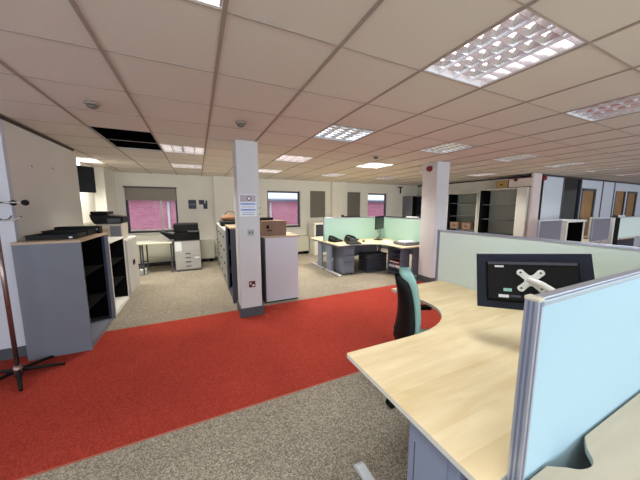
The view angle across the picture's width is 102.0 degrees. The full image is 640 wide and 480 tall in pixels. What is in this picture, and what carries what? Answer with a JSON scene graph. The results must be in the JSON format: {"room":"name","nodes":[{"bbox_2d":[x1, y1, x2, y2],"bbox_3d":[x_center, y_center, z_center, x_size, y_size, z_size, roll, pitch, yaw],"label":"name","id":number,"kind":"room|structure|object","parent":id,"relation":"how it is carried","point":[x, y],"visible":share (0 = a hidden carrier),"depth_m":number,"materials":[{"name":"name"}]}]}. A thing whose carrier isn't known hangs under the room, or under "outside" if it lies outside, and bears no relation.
{"room":"open-plan office","nodes":[
{"label":"open-plan office","id":0,"kind":"room"},
{"bbox_2d":[0,119,27,360],"bbox_3d":[-4.265,0.079,2.084,2.635,2.442,0.085,-3,8,-25],"label":"wall","id":1,"kind":"structure","parent":0,"point":[9,231],"depth_m":2.62,"materials":[{"name":"grey paint"}]},
{"bbox_2d":[3,120,81,240],"bbox_3d":[-3.495,-0.083,3.367,0.130,2.442,1.600,-3,8,-25],"label":"wall partition","id":2,"kind":"structure","parent":0,"point":[52,194],"depth_m":3.09,"materials":[{"name":"paint"}]},
{"bbox_2d":[0,115,73,150],"bbox_3d":[-3.411,-1.275,3.212,0.022,0.031,1.640,-3,8,-25],"label":"trim","id":3,"kind":"structure","parent":2,"relation":"attached to","point":[1,116],"depth_m":2.96,"materials":[{"name":"grey"}]},
{"bbox_2d":[73,150,83,225],"bbox_3d":[-4.024,-0.168,4.041,0.510,2.442,0.080,-3,8,-25],"label":"wall","id":4,"kind":"structure","parent":0,"point":[75,163],"depth_m":4.07,"materials":[{"name":"paint"}]},
{"bbox_2d":[76,161,95,225],"bbox_3d":[-4.779,-0.326,5.211,0.150,2.462,2.900,-3,8,-25],"label":"wall","id":5,"kind":"structure","parent":0,"point":[88,205],"depth_m":5.29,"materials":[{"name":"paint"}]},
{"bbox_2d":[77,165,95,192],"bbox_3d":[-4.291,-1.058,4.510,0.314,0.450,0.500,4,8,29],"label":"television","id":6,"kind":"object","parent":5,"relation":"attached to","point":[86,177],"visible":0.38,"depth_m":4.55,"materials":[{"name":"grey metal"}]},
{"bbox_2d":[93,166,117,214],"bbox_3d":[-5.057,-0.442,6.206,0.200,2.442,0.850,-3,8,-25],"label":"wall pier","id":7,"kind":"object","parent":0,"point":[105,195],"visible":0.29,"depth_m":5.81,"materials":[{"name":"paint"}]},
{"bbox_2d":[213,176,234,256],"bbox_3d":[-2.480,-0.644,7.810,1.260,2.442,0.120,-3,8,-25],"label":"wall pier","id":8,"kind":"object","parent":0,"point":[223,186],"visible":0.21,"depth_m":7.52,"materials":[{"name":"paint"}]},
{"bbox_2d":[232,140,261,308],"bbox_3d":[-1.054,-0.134,3.767,0.290,2.442,0.350,-3,8,-25],"label":"pillar","id":9,"kind":"structure","parent":0,"point":[244,153],"depth_m":3.61,"materials":[{"name":"paint"}]},
{"bbox_2d":[239,194,256,216],"bbox_3d":[-0.987,-0.474,3.556,0.230,0.300,0.008,-3,8,-25],"label":"notice","id":10,"kind":"object","parent":9,"relation":"attached to","point":[247,202],"visible":1,"depth_m":3.55,"materials":[{"name":"white paper"}]},
{"bbox_2d":[237,300,263,317],"bbox_3d":[-1.054,1.013,3.911,0.326,0.130,0.386,-3,8,-25],"label":"baseboard","id":11,"kind":"structure","parent":9,"relation":"attached to","point":[257,310],"depth_m":3.74,"materials":[{"name":"grey"}]},
{"bbox_2d":[114,172,417,255],"bbox_3d":[-0.680,-0.784,8.836,10.680,2.462,0.220,-3,8,-25],"label":"wall","id":12,"kind":"structure","parent":0,"point":[189,187],"depth_m":7.58,"materials":[{"name":"paint"}]},
{"bbox_2d":[123,186,177,234],"bbox_3d":[-4.497,-0.795,6.974,1.280,1.250,0.190,-3,8,-25],"label":"window","id":13,"kind":"structure","parent":12,"relation":"in","point":[160,194],"depth_m":6.90,"materials":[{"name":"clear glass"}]},
{"bbox_2d":[125,188,175,199],"bbox_3d":[-4.480,-1.227,6.883,1.140,0.310,0.010,-3,8,-25],"label":"blind","id":14,"kind":"object","parent":13,"relation":"attached to","point":[130,193],"depth_m":6.87,"materials":[{"name":"grey fabric"}]},
{"bbox_2d":[139,256,216,265],"bbox_3d":[-4.198,0.607,7.209,2.490,0.110,0.020,-3,8,-25],"label":"baseboard","id":15,"kind":"structure","parent":12,"relation":"attached to","point":[215,258],"depth_m":7.17,"materials":[{"name":"grey"}]},
{"bbox_2d":[188,200,196,208],"bbox_3d":[-3.594,-1.002,7.299,0.200,0.250,0.008,-3,8,-25],"label":"poster","id":16,"kind":"object","parent":12,"relation":"attached to","point":[191,203],"visible":1,"depth_m":7.30,"materials":[{"name":"grey paper"}]},
{"bbox_2d":[267,191,301,227],"bbox_3d":[-1.185,-0.990,8.520,1.220,1.210,0.190,-3,8,-25],"label":"window","id":17,"kind":"structure","parent":12,"relation":"in","point":[298,205],"depth_m":8.71,"materials":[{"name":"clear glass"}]},
{"bbox_2d":[310,191,324,217],"bbox_3d":[-0.077,-1.228,8.932,0.560,0.900,0.020,-3,8,-25],"label":"pinboard","id":18,"kind":"object","parent":12,"relation":"attached to","point":[317,198],"visible":0.93,"depth_m":8.92,"materials":[{"name":"grey"}]},
{"bbox_2d":[347,192,359,215],"bbox_3d":[1.244,-1.306,9.549,0.540,0.900,0.020,-3,8,-25],"label":"pinboard","id":19,"kind":"object","parent":12,"relation":"attached to","point":[353,198],"visible":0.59,"depth_m":9.54,"materials":[{"name":"grey"}]},
{"bbox_2d":[368,193,385,216],"bbox_3d":[2.208,-1.220,10.101,1.040,1.170,0.190,-3,8,-25],"label":"window","id":20,"kind":"structure","parent":12,"relation":"in","point":[368,193],"depth_m":10.28,"materials":[{"name":"clear glass"}]},
{"bbox_2d":[0,0,639,185],"bbox_3d":[5.028,-1.793,5.005,22.800,0.540,12.000,-3,8,-25],"label":"ceiling","id":21,"kind":"structure","parent":0,"point":[412,33],"depth_m":1.91,"materials":[{"name":"tile"}]},
{"bbox_2d":[76,158,101,162],"bbox_3d":[-4.396,-1.564,4.908,0.360,0.110,0.600,-3,8,-25],"label":"ceiling light","id":22,"kind":"object","parent":21,"relation":"attached to","point":[89,160],"visible":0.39,"depth_m":4.97,"materials":[{"name":"white plastic"}]},
{"bbox_2d":[83,100,99,109],"bbox_3d":[-1.935,-1.140,2.202,0.110,0.046,0.110,-3,8,-25],"label":"smoke detector","id":23,"kind":"object","parent":21,"relation":"attached to","point":[93,105],"visible":1,"depth_m":2.18,"materials":[{"name":"beige plastic"}]},
{"bbox_2d":[160,144,204,154],"bbox_3d":[-2.109,-1.450,4.002,0.600,0.110,0.600,-3,8,-25],"label":"ceiling light","id":24,"kind":"object","parent":21,"relation":"attached to","point":[166,148],"visible":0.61,"depth_m":4.06,"materials":[{"name":"white"}]},
{"bbox_2d":[172,164,201,168],"bbox_3d":[-2.876,-1.654,5.618,0.600,0.110,0.600,-3,8,-25],"label":"ceiling light","id":25,"kind":"object","parent":21,"relation":"attached to","point":[173,165],"visible":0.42,"depth_m":5.70,"materials":[{"name":"white plastic"}]},
{"bbox_2d":[192,0,222,8],"bbox_3d":[-0.576,-1.042,0.771,0.600,0.110,0.600,-3,8,-25],"label":"ceiling light","id":26,"kind":"object","parent":21,"relation":"attached to","point":[218,4],"visible":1,"depth_m":1.14,"materials":[{"name":"white plastic"}]},
{"bbox_2d":[258,169,283,172],"bbox_3d":[-1.247,-1.750,6.378,0.600,0.110,0.600,-3,8,-25],"label":"ceiling light","id":27,"kind":"object","parent":21,"relation":"attached to","point":[260,170],"visible":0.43,"depth_m":6.47,"materials":[{"name":"white"}]},
{"bbox_2d":[275,155,312,162],"bbox_3d":[-0.480,-1.546,4.763,0.600,0.110,0.600,-3,8,-25],"label":"ceiling light","id":28,"kind":"object","parent":21,"relation":"attached to","point":[288,158],"visible":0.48,"depth_m":4.84,"materials":[{"name":"white"}]},
{"bbox_2d":[0,0,639,185],"bbox_3d":[4.988,-1.532,5.125,22.820,0.005,11.300,-3,8,-25],"label":"grid","id":29,"kind":"object","parent":21,"relation":"attached to","point":[377,4],"visible":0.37,"depth_m":2.11,"materials":[{"name":"beige metal"}]},
{"bbox_2d":[313,124,375,141],"bbox_3d":[0.286,-1.342,3.147,0.600,0.110,0.600,-3,8,-25],"label":"ceiling light","id":30,"kind":"object","parent":21,"relation":"attached to","point":[335,132],"visible":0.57,"depth_m":3.20,"materials":[{"name":"white"}]},
{"bbox_2d":[356,163,391,167],"bbox_3d":[1.148,-1.642,5.523,0.600,0.110,0.600,-3,8,-25],"label":"ceiling light","id":31,"kind":"object","parent":21,"relation":"attached to","point":[369,165],"visible":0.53,"depth_m":5.58,"materials":[{"name":"white plastic"}]},
{"bbox_2d":[419,142,476,153],"bbox_3d":[1.915,-1.438,3.907,0.600,0.110,0.600,-3,8,-25],"label":"ceiling light","id":32,"kind":"object","parent":21,"relation":"attached to","point":[448,147],"visible":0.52,"depth_m":3.97,"materials":[{"name":"white plastic"}]},
{"bbox_2d":[424,8,586,87],"bbox_3d":[1.053,-1.138,1.531,0.600,0.110,0.600,-3,8,-25],"label":"ceiling light","id":33,"kind":"object","parent":21,"relation":"attached to","point":[526,39],"visible":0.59,"depth_m":1.51,"materials":[{"name":"white metal"}]},
{"bbox_2d":[491,154,543,161],"bbox_3d":[3.543,-1.534,4.668,0.600,0.110,0.600,-3,8,-25],"label":"ceiling light","id":34,"kind":"object","parent":21,"relation":"attached to","point":[523,156],"visible":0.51,"depth_m":4.73,"materials":[{"name":"white"}]},
{"bbox_2d":[546,162,588,167],"bbox_3d":[5.172,-1.630,5.428,0.600,0.110,0.600,-3,8,-25],"label":"ceiling light","id":35,"kind":"object","parent":21,"relation":"attached to","point":[574,163],"visible":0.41,"depth_m":5.49,"materials":[{"name":"white plastic"}]},
{"bbox_2d":[565,94,639,120],"bbox_3d":[2.681,-1.234,2.292,0.600,0.110,0.600,-3,8,-25],"label":"ceiling light","id":36,"kind":"object","parent":21,"relation":"attached to","point":[631,104],"visible":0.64,"depth_m":2.41,"materials":[{"name":"white"}]},
{"bbox_2d":[587,168,624,171],"bbox_3d":[6.801,-1.726,6.189,0.600,0.110,0.600,-3,8,-25],"label":"ceiling light","id":37,"kind":"object","parent":21,"relation":"attached to","point":[611,169],"visible":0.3,"depth_m":6.28,"materials":[{"name":"white"}]},
{"bbox_2d":[0,246,639,479],"bbox_3d":[5.045,0.915,5.405,22.000,0.050,11.200,-3,8,-25],"label":"floor","id":38,"kind":"structure","parent":0,"point":[179,352],"depth_m":2.21,"materials":[{"name":"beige carpet"}]},
{"bbox_2d":[0,200,65,390],"bbox_3d":[-2.774,0.384,2.300,0.581,1.778,0.572,-3,8,-25],"label":"coat stand","id":39,"kind":"object","parent":38,"relation":"on","point":[18,369],"visible":1,"depth_m":2.33,"materials":[{"name":"brown metal"}]},
{"bbox_2d":[10,232,115,360],"bbox_3d":[-2.937,0.568,3.090,0.523,1.220,0.924,-3,8,-25],"label":"cabinet","id":40,"kind":"object","parent":38,"relation":"on","point":[65,286],"visible":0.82,"depth_m":2.71,"materials":[{"name":"grey metal"}]},
{"bbox_2d":[23,232,86,240],"bbox_3d":[-2.883,-0.044,2.855,0.416,0.050,0.310,-3,8,-25],"label":"tray","id":41,"kind":"object","parent":40,"relation":"on","point":[67,235],"visible":0.99,"depth_m":2.77,"materials":[{"name":"black plastic"}]},
{"bbox_2d":[41,228,96,235],"bbox_3d":[-3.023,-0.091,3.150,0.416,0.070,0.310,-3,8,-25],"label":"tray","id":42,"kind":"object","parent":40,"relation":"on","point":[90,231],"visible":0.69,"depth_m":3.13,"materials":[{"name":"black plastic"}]},
{"bbox_2d":[54,226,102,232],"bbox_3d":[-3.108,-0.129,3.349,0.440,0.095,0.112,-3,8,-25],"label":"tray","id":43,"kind":"object","parent":40,"relation":"on","point":[98,228],"visible":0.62,"depth_m":3.33,"materials":[{"name":"black plastic"}]},
{"bbox_2d":[84,262,103,276],"bbox_3d":[-2.945,0.371,3.061,0.473,0.018,0.876,-3,8,-25],"label":"shelf","id":44,"kind":"object","parent":40,"relation":"attached to","point":[89,267],"depth_m":3.27,"materials":[{"name":"black"}]},
{"bbox_2d":[87,289,106,308],"bbox_3d":[-2.945,0.748,3.108,0.473,0.018,0.876,-3,8,-25],"label":"shelf","id":45,"kind":"object","parent":40,"relation":"attached to","point":[93,295],"depth_m":3.32,"materials":[{"name":"black metal"}]},
{"bbox_2d":[108,236,129,316],"bbox_3d":[-3.327,0.534,3.914,0.518,1.080,0.824,-3,8,-25],"label":"base cabinet","id":46,"kind":"object","parent":38,"relation":"on","point":[116,244],"visible":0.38,"depth_m":4.30,"materials":[{"name":"white metal"}]},
{"bbox_2d":[111,257,122,264],"bbox_3d":[-3.335,0.347,3.887,0.468,0.018,0.776,-3,8,-25],"label":"shelf","id":47,"kind":"object","parent":46,"relation":"attached to","point":[114,260],"depth_m":4.11,"materials":[{"name":"black"}]},
{"bbox_2d":[113,276,124,286],"bbox_3d":[-3.335,0.664,3.927,0.468,0.018,0.776,-3,8,-25],"label":"shelf","id":48,"kind":"object","parent":46,"relation":"attached to","point":[116,279],"depth_m":4.13,"materials":[{"name":"black"}]},
{"bbox_2d":[124,236,139,295],"bbox_3d":[-3.721,0.467,4.766,0.524,1.000,0.784,-3,8,-25],"label":"base cabinet","id":49,"kind":"object","parent":38,"relation":"on","point":[130,241],"visible":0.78,"depth_m":4.75,"materials":[{"name":"grey"}]},
{"bbox_2d":[89,211,128,238],"bbox_3d":[-3.708,-0.263,4.596,0.459,0.490,0.432,-3,8,-25],"label":"printer","id":50,"kind":"object","parent":49,"relation":"on","point":[115,225],"visible":0.76,"depth_m":4.45,"materials":[{"name":"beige plastic"}]},
{"bbox_2d":[136,239,174,274],"bbox_3d":[-4.017,0.405,6.333,0.780,0.730,0.640,-3,8,-25],"label":"folding table","id":51,"kind":"object","parent":38,"relation":"on","point":[152,242],"visible":0.84,"depth_m":6.25,"materials":[{"name":"beige wood"}]},
{"bbox_2d":[137,239,214,264],"bbox_3d":[-3.988,0.352,7.165,2.000,0.626,0.200,-3,8,-25],"label":"heater casing","id":52,"kind":"object","parent":38,"relation":"on","point":[158,252],"visible":0.45,"depth_m":6.97,"materials":[{"name":"beige metal"}]},
{"bbox_2d":[159,222,200,271],"bbox_3d":[-3.492,0.166,6.508,0.879,1.160,0.700,-3,8,-25],"label":"photocopier","id":53,"kind":"object","parent":38,"relation":"on","point":[186,236],"visible":1,"depth_m":6.33,"materials":[{"name":"grey plastic"}]},
{"bbox_2d":[159,230,173,239],"bbox_3d":[-3.763,-0.130,6.386,0.319,0.219,0.300,-3,8,-25],"label":"tray","id":54,"kind":"object","parent":53,"relation":"on","point":[170,236],"depth_m":6.28,"materials":[{"name":"black plastic"}]},
{"bbox_2d":[16,371,360,479],"bbox_3d":[5.333,0.966,4.796,22.000,0.002,0.014,-3,8,-25],"label":"trim","id":55,"kind":"structure","parent":38,"relation":"on","point":[60,466],"depth_m":1.81,"materials":[{"name":"brown carpet"}]},
{"bbox_2d":[218,224,221,270],"bbox_3d":[-2.262,0.181,6.469,0.486,1.140,0.624,-3,8,-25],"label":"filing cabinet","id":56,"kind":"object","parent":38,"relation":"on","point":[218,224],"visible":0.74,"depth_m":6.32,"materials":[{"name":"grey metal"}]},
{"bbox_2d":[220,226,224,275],"bbox_3d":[-1.989,0.254,5.895,0.486,1.140,0.624,-3,8,-25],"label":"filing cabinet","id":57,"kind":"object","parent":38,"relation":"on","point":[221,239],"visible":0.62,"depth_m":5.74,"materials":[{"name":"grey metal"}]},
{"bbox_2d":[219,220,234,226],"bbox_3d":[-2.068,-0.392,5.988,0.450,0.119,0.490,-3,8,-25],"label":"box","id":58,"kind":"object","parent":57,"relation":"on","point":[222,222],"visible":0.52,"depth_m":5.75,"materials":[{"name":"black plastic"}]},
{"bbox_2d":[220,211,234,219],"bbox_3d":[-2.068,-0.557,5.967,0.442,0.211,0.544,-3,8,-25],"label":"leather bag","id":59,"kind":"object","parent":58,"relation":"on","point":[225,217],"visible":0.84,"depth_m":5.78,"materials":[{"name":"leather"}]},
{"bbox_2d":[222,227,227,285],"bbox_3d":[-1.717,0.326,5.320,0.486,1.140,0.624,-3,8,-25],"label":"filing cabinet","id":60,"kind":"object","parent":38,"relation":"on","point":[223,228],"visible":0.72,"depth_m":5.14,"materials":[{"name":"grey metal"}]},
{"bbox_2d":[225,224,237,302],"bbox_3d":[-1.386,0.364,4.619,0.453,1.240,0.814,-3,8,-25],"label":"cabinet","id":61,"kind":"object","parent":38,"relation":"on","point":[230,230],"visible":0.42,"depth_m":4.24,"materials":[{"name":"grey metal"}]},
{"bbox_2d":[260,232,298,302],"bbox_3d":[-0.806,0.427,4.679,0.600,1.100,0.890,-3,8,-25],"label":"base cabinet","id":62,"kind":"object","parent":38,"relation":"on","point":[279,254],"visible":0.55,"depth_m":4.28,"materials":[{"name":"grey metal"}]},
{"bbox_2d":[260,220,286,235],"bbox_3d":[-0.821,-0.212,4.395,0.402,0.240,0.414,-3,8,-25],"label":"cardboard box","id":63,"kind":"object","parent":62,"relation":"on","point":[267,227],"visible":0.8,"depth_m":4.22,"materials":[{"name":"brown cardboard"}]},
{"bbox_2d":[298,235,308,253],"bbox_3d":[-0.930,0.172,8.593,1.160,0.626,0.200,-3,8,-25],"label":"heater casing","id":64,"kind":"object","parent":38,"relation":"on","point":[303,240],"visible":0.45,"depth_m":8.66,"materials":[{"name":"beige metal"}]},
{"bbox_2d":[308,222,326,254],"bbox_3d":[-0.013,-0.059,8.731,0.600,1.050,0.500,-3,8,-25],"label":"base cabinet","id":65,"kind":"object","parent":38,"relation":"on","point":[315,228],"visible":0.55,"depth_m":8.47,"materials":[{"name":"paint"}]},
{"bbox_2d":[333,246,353,274],"bbox_3d":[0.566,0.454,6.229,0.300,0.660,0.501,-3,8,-25],"label":"drawer pedestal","id":66,"kind":"object","parent":38,"relation":"on","point":[343,257],"visible":0.98,"depth_m":6.03,"materials":[{"name":"grey metal"}]},
{"bbox_2d":[310,237,376,268],"bbox_3d":[0.505,0.247,7.584,1.766,0.730,1.631,-3,8,-25],"label":"desk","id":67,"kind":"object","parent":38,"relation":"on","point":[319,239],"visible":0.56,"depth_m":6.70,"materials":[{"name":"brown wood"}]},
{"bbox_2d":[323,238,419,276],"bbox_3d":[1.216,0.436,6.085,1.766,0.730,1.631,-3,8,-25],"label":"desk","id":68,"kind":"object","parent":38,"relation":"on","point":[370,244],"visible":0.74,"depth_m":6.16,"materials":[{"name":"brown wood"}]},
{"bbox_2d":[328,235,342,241],"bbox_3d":[0.382,-0.040,6.325,0.275,0.152,0.288,-7,10,-42],"label":"desk telephone","id":69,"kind":"object","parent":68,"relation":"on","point":[333,239],"visible":1,"depth_m":6.27,"materials":[{"name":"black plastic"}]},
{"bbox_2d":[323,217,380,251],"bbox_3d":[0.872,-0.171,6.775,1.746,0.863,0.038,-3,8,-25],"label":"screen","id":70,"kind":"object","parent":68,"relation":"attached to","point":[339,227],"visible":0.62,"depth_m":6.68,"materials":[{"name":"green fabric"}]},
{"bbox_2d":[374,216,383,239],"bbox_3d":[1.485,-0.305,6.604,0.220,0.610,0.500,5,9,36],"label":"monitor","id":71,"kind":"object","parent":68,"relation":"on","point":[379,220],"visible":0.99,"depth_m":6.55,"materials":[{"name":"black plastic"}]},
{"bbox_2d":[380,217,420,254],"bbox_3d":[2.019,-0.128,6.428,0.038,0.863,1.654,-3,8,-25],"label":"screen","id":72,"kind":"object","parent":68,"relation":"attached to","point":[395,228],"visible":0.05,"depth_m":6.41,"materials":[{"name":"green fabric"}]},
{"bbox_2d":[393,241,419,245],"bbox_3d":[1.935,0.069,5.803,0.454,0.067,0.346,-3,8,-25],"label":"tray","id":73,"kind":"object","parent":68,"relation":"on","point":[395,242],"visible":0.85,"depth_m":5.67,"materials":[{"name":"grey"}]},
{"bbox_2d":[358,251,386,272],"bbox_3d":[1.314,0.532,6.483,0.604,0.440,0.364,-3,8,-25],"label":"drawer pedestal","id":74,"kind":"object","parent":38,"relation":"on","point":[372,263],"visible":1,"depth_m":6.36,"materials":[{"name":"black metal"}]},
{"bbox_2d":[387,247,409,273],"bbox_3d":[1.833,0.495,6.079,0.260,0.615,0.440,-3,8,-25],"label":"rack","id":75,"kind":"object","parent":38,"relation":"on","point":[403,255],"visible":0.61,"depth_m":6.01,"materials":[{"name":"grey metal"}]},
{"bbox_2d":[385,267,431,408],"bbox_3d":[0.918,0.759,2.110,0.791,1.085,0.782,0,7,2],"label":"office chair","id":76,"kind":"object","parent":38,"relation":"on","point":[408,317],"visible":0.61,"depth_m":2.00,"materials":[{"name":"black fabric"}]},
{"bbox_2d":[399,267,420,334],"bbox_3d":[0.697,0.498,2.104,0.126,0.565,0.415,0,7,2],"label":"backrest cushion","id":77,"kind":"object","parent":76,"relation":"on","point":[409,299],"depth_m":1.99,"materials":[{"name":"teal fabric"}]},
{"bbox_2d":[402,196,421,217],"bbox_3d":[3.808,-0.769,10.566,0.760,2.000,0.500,-3,8,-25],"label":"shelf unit","id":78,"kind":"object","parent":38,"relation":"on","point":[411,206],"visible":0.43,"depth_m":10.31,"materials":[{"name":"grey metal"}]},
{"bbox_2d":[347,280,523,479],"bbox_3d":[0.943,0.962,1.920,1.766,0.730,1.631,-3,8,-25],"label":"desk","id":79,"kind":"object","parent":38,"relation":"on","point":[454,380],"visible":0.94,"depth_m":1.26,"materials":[{"name":"brown wood"}]},
{"bbox_2d":[476,254,594,309],"bbox_3d":[1.210,0.359,1.466,0.601,0.580,0.275,5,9,33],"label":"monitor","id":80,"kind":"object","parent":79,"relation":"on","point":[503,280],"visible":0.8,"depth_m":1.51,"materials":[{"name":"black plastic"}]},
{"bbox_2d":[435,229,639,290],"bbox_3d":[2.090,0.490,1.538,0.038,0.863,3.374,-3,8,-25],"label":"screen","id":81,"kind":"object","parent":79,"relation":"attached to","point":[456,259],"visible":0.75,"depth_m":2.36,"materials":[{"name":"green fabric"}]},
{"bbox_2d":[506,268,639,479],"bbox_3d":[1.344,0.542,1.127,1.671,0.863,0.038,-3,8,-25],"label":"screen","id":82,"kind":"object","parent":79,"relation":"attached to","point":[579,360],"visible":0.94,"depth_m":0.86,"materials":[{"name":"blue fabric"}]},
{"bbox_2d":[446,192,479,231],"bbox_3d":[4.863,-0.549,8.699,0.490,2.030,1.060,-3,8,-25],"label":"shelf unit","id":83,"kind":"object","parent":38,"relation":"on","point":[462,207],"visible":0.47,"depth_m":8.90,"materials":[{"name":"white metal"}]},
{"bbox_2d":[450,222,463,227],"bbox_3d":[4.729,-0.516,8.929,0.358,0.206,0.316,-3,8,-25],"label":"cardboard box","id":84,"kind":"object","parent":83,"relation":"on","point":[452,224],"visible":0.83,"depth_m":8.80,"materials":[{"name":"brown"}]},
{"bbox_2d":[462,222,474,228],"bbox_3d":[4.917,-0.466,8.534,0.358,0.206,0.316,-3,8,-25],"label":"cardboard box","id":85,"kind":"object","parent":83,"relation":"on","point":[466,225],"visible":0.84,"depth_m":8.41,"materials":[{"name":"brown"}]},
{"bbox_2d":[477,187,529,236],"bbox_3d":[5.382,-0.437,7.578,0.510,2.090,1.280,-3,8,-25],"label":"shelf unit","id":86,"kind":"object","parent":38,"relation":"on","point":[503,211],"visible":0.61,"depth_m":7.76,"materials":[{"name":"white metal"}]},
{"bbox_2d":[495,180,508,188],"bbox_3d":[5.342,-1.593,7.480,0.358,0.226,0.336,-3,8,-25],"label":"cardboard box","id":87,"kind":"object","parent":86,"relation":"on","point":[504,183],"visible":0.75,"depth_m":7.38,"materials":[{"name":"brown cardboard"}]},
{"bbox_2d":[508,177,532,187],"bbox_3d":[5.548,-1.554,7.048,0.412,0.256,0.552,-3,8,-25],"label":"cardboard box","id":88,"kind":"object","parent":86,"relation":"on","point":[524,181],"visible":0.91,"depth_m":6.94,"materials":[{"name":"beige cardboard"}]},
{"bbox_2d":[550,219,586,241],"bbox_3d":[5.521,0.179,5.928,0.880,1.280,0.440,-3,8,-25],"label":"cabinet","id":89,"kind":"object","parent":38,"relation":"on","point":[572,229],"visible":0.17,"depth_m":5.86,"materials":[{"name":"white metal"}]},
{"bbox_2d":[530,393,639,479],"bbox_3d":[1.643,1.147,0.455,1.756,0.730,1.558,-3,8,-25],"label":"desk","id":90,"kind":"object","parent":38,"relation":"on","point":[612,448],"visible":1,"depth_m":0.89,"materials":[{"name":"brown wood"}]},
{"bbox_2d":[583,239,605,242],"bbox_3d":[6.643,0.358,6.706,0.950,0.730,0.700,-3,8,-25],"label":"desk","id":91,"kind":"object","parent":38,"relation":"on","point":[584,240],"visible":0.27,"depth_m":6.52,"materials":[{"name":"brown wood"}]},
{"bbox_2d":[589,217,610,242],"bbox_3d":[6.801,-0.241,6.293,0.954,0.603,0.038,-3,8,-25],"label":"screen","id":92,"kind":"object","parent":91,"relation":"attached to","point":[600,227],"visible":1,"depth_m":6.25,"materials":[{"name":"grey fabric"}]},
{"bbox_2d":[587,217,620,244],"bbox_3d":[7.387,0.060,6.792,0.400,1.300,0.450,-3,8,-25],"label":"cabinet","id":93,"kind":"object","parent":38,"relation":"on","point":[615,222],"visible":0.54,"depth_m":6.56,"materials":[{"name":"white"}]},
{"bbox_2d":[583,236,639,245],"bbox_3d":[8.340,0.258,7.498,1.800,0.730,0.700,-3,8,-25],"label":"desk","id":94,"kind":"object","parent":38,"relation":"on","point":[625,241],"visible":0.04,"depth_m":7.69,"materials":[{"name":"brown wood"}]},
{"bbox_2d":[618,216,639,239],"bbox_3d":[8.497,-0.341,7.085,1.804,0.603,0.038,-3,8,-25],"label":"screen","id":95,"kind":"object","parent":94,"relation":"attached to","point":[629,227],"visible":0.84,"depth_m":7.01,"materials":[{"name":"green fabric"}]},
{"bbox_3d":[4.531,0.483,5.719,0.880,0.730,0.700,-3,8,-25],"label":"desk","id":96,"kind":"object","parent":38,"relation":"on","visible":0},
{"bbox_2d":[536,219,562,239],"bbox_3d":[4.688,-0.117,5.306,0.884,0.603,0.038,-3,8,-25],"label":"screen","id":97,"kind":"object","parent":96,"relation":"attached to","point":[547,229],"visible":0.78,"depth_m":5.28,"materials":[{"name":"grey fabric"}]},
{"bbox_2d":[330,181,344,216],"bbox_3d":[0.632,-0.826,9.252,0.510,2.442,0.140,-3,8,-25],"label":"wall pier","id":98,"kind":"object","parent":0,"point":[337,209],"visible":0.43,"depth_m":9.10,"materials":[{"name":"paint"}]},
{"bbox_2d":[418,161,449,277],"bbox_3d":[2.346,-0.336,5.371,0.340,2.442,0.360,-3,8,-25],"label":"column","id":99,"kind":"structure","parent":0,"point":[435,185],"depth_m":5.22,"materials":[{"name":"paint"}]},
{"bbox_2d":[416,274,434,282],"bbox_3d":[2.346,0.811,5.515,0.376,0.130,0.396,-3,8,-25],"label":"baseboard","id":100,"kind":"structure","parent":99,"relation":"attached to","point":[422,278],"depth_m":5.42,"materials":[{"name":"grey"}]},
{"bbox_2d":[417,175,543,217],"bbox_3d":[5.018,-0.812,9.057,0.120,2.462,4.430,-3,8,-25],"label":"wall","id":101,"kind":"structure","parent":0,"point":[490,184],"depth_m":8.66,"materials":[{"name":"paint"}]},
{"bbox_2d":[417,175,531,186],"bbox_3d":[4.970,-1.980,8.847,0.020,0.039,4.300,-3,8,-25],"label":"trim","id":102,"kind":"structure","parent":101,"relation":"attached to","point":[527,175],"depth_m":8.07,"materials":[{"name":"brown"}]},
{"bbox_2d":[525,173,541,237],"bbox_3d":[5.690,-0.535,6.943,0.380,2.442,0.060,-3,8,-25],"label":"column","id":103,"kind":"structure","parent":0,"point":[535,190],"depth_m":6.85,"materials":[{"name":"white paint"}]},
{"bbox_2d":[536,174,639,246],"bbox_3d":[10.161,-0.815,9.084,9.450,2.462,0.100,-3,8,-25],"label":"wall","id":104,"kind":"structure","parent":0,"point":[551,196],"depth_m":8.17,"materials":[{"name":"white paint"}]},
{"bbox_2d":[559,178,582,219],"bbox_3d":[7.435,-0.616,7.787,1.100,2.392,0.072,-3,8,-25],"label":"window","id":105,"kind":"structure","parent":104,"relation":"in","point":[572,188],"depth_m":7.75,"materials":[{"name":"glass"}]},
{"bbox_2d":[578,188,596,238],"bbox_3d":[8.414,-0.543,8.255,0.940,2.130,0.122,-3,8,-25],"label":"door","id":106,"kind":"structure","parent":104,"relation":"in","point":[588,196],"depth_m":8.23,"materials":[{"name":"orange wood"}]},
{"bbox_2d":[543,174,639,184],"bbox_3d":[10.195,-1.982,8.886,9.430,0.044,0.020,-3,8,-25],"label":"trim","id":107,"kind":"structure","parent":104,"relation":"attached to","point":[543,174],"depth_m":7.94,"materials":[{"name":"grey metal"}]},
{"bbox_2d":[612,191,625,216],"bbox_3d":[10.579,-0.666,9.273,0.850,2.120,0.070,-3,8,-25],"label":"door","id":108,"kind":"structure","parent":104,"relation":"in","point":[619,202],"depth_m":9.24,"materials":[{"name":"orange wood"}]},
{"bbox_2d":[624,191,637,216],"bbox_3d":[11.509,-0.726,9.700,0.900,2.130,0.122,-3,8,-25],"label":"door","id":109,"kind":"structure","parent":104,"relation":"in","point":[631,200],"depth_m":9.66,"materials":[{"name":"orange wood"}]},
{"label":"outside","id":110,"kind":"structure","parent":0,"visible":0},
{"bbox_3d":[-3.562,1.420,25.559,75.000,0.100,31.400,-3,8,-25],"label":"ground","id":111,"kind":"structure","parent":110,"visible":0},
{"bbox_2d":[128,198,383,229],"bbox_3d":[-1.747,-0.200,17.917,40.400,5.030,6.300,-3,8,-25],"label":"brick building","id":112,"kind":"structure","parent":111,"relation":"on","point":[144,214],"depth_m":12.09,"materials":[{"name":"pink"}]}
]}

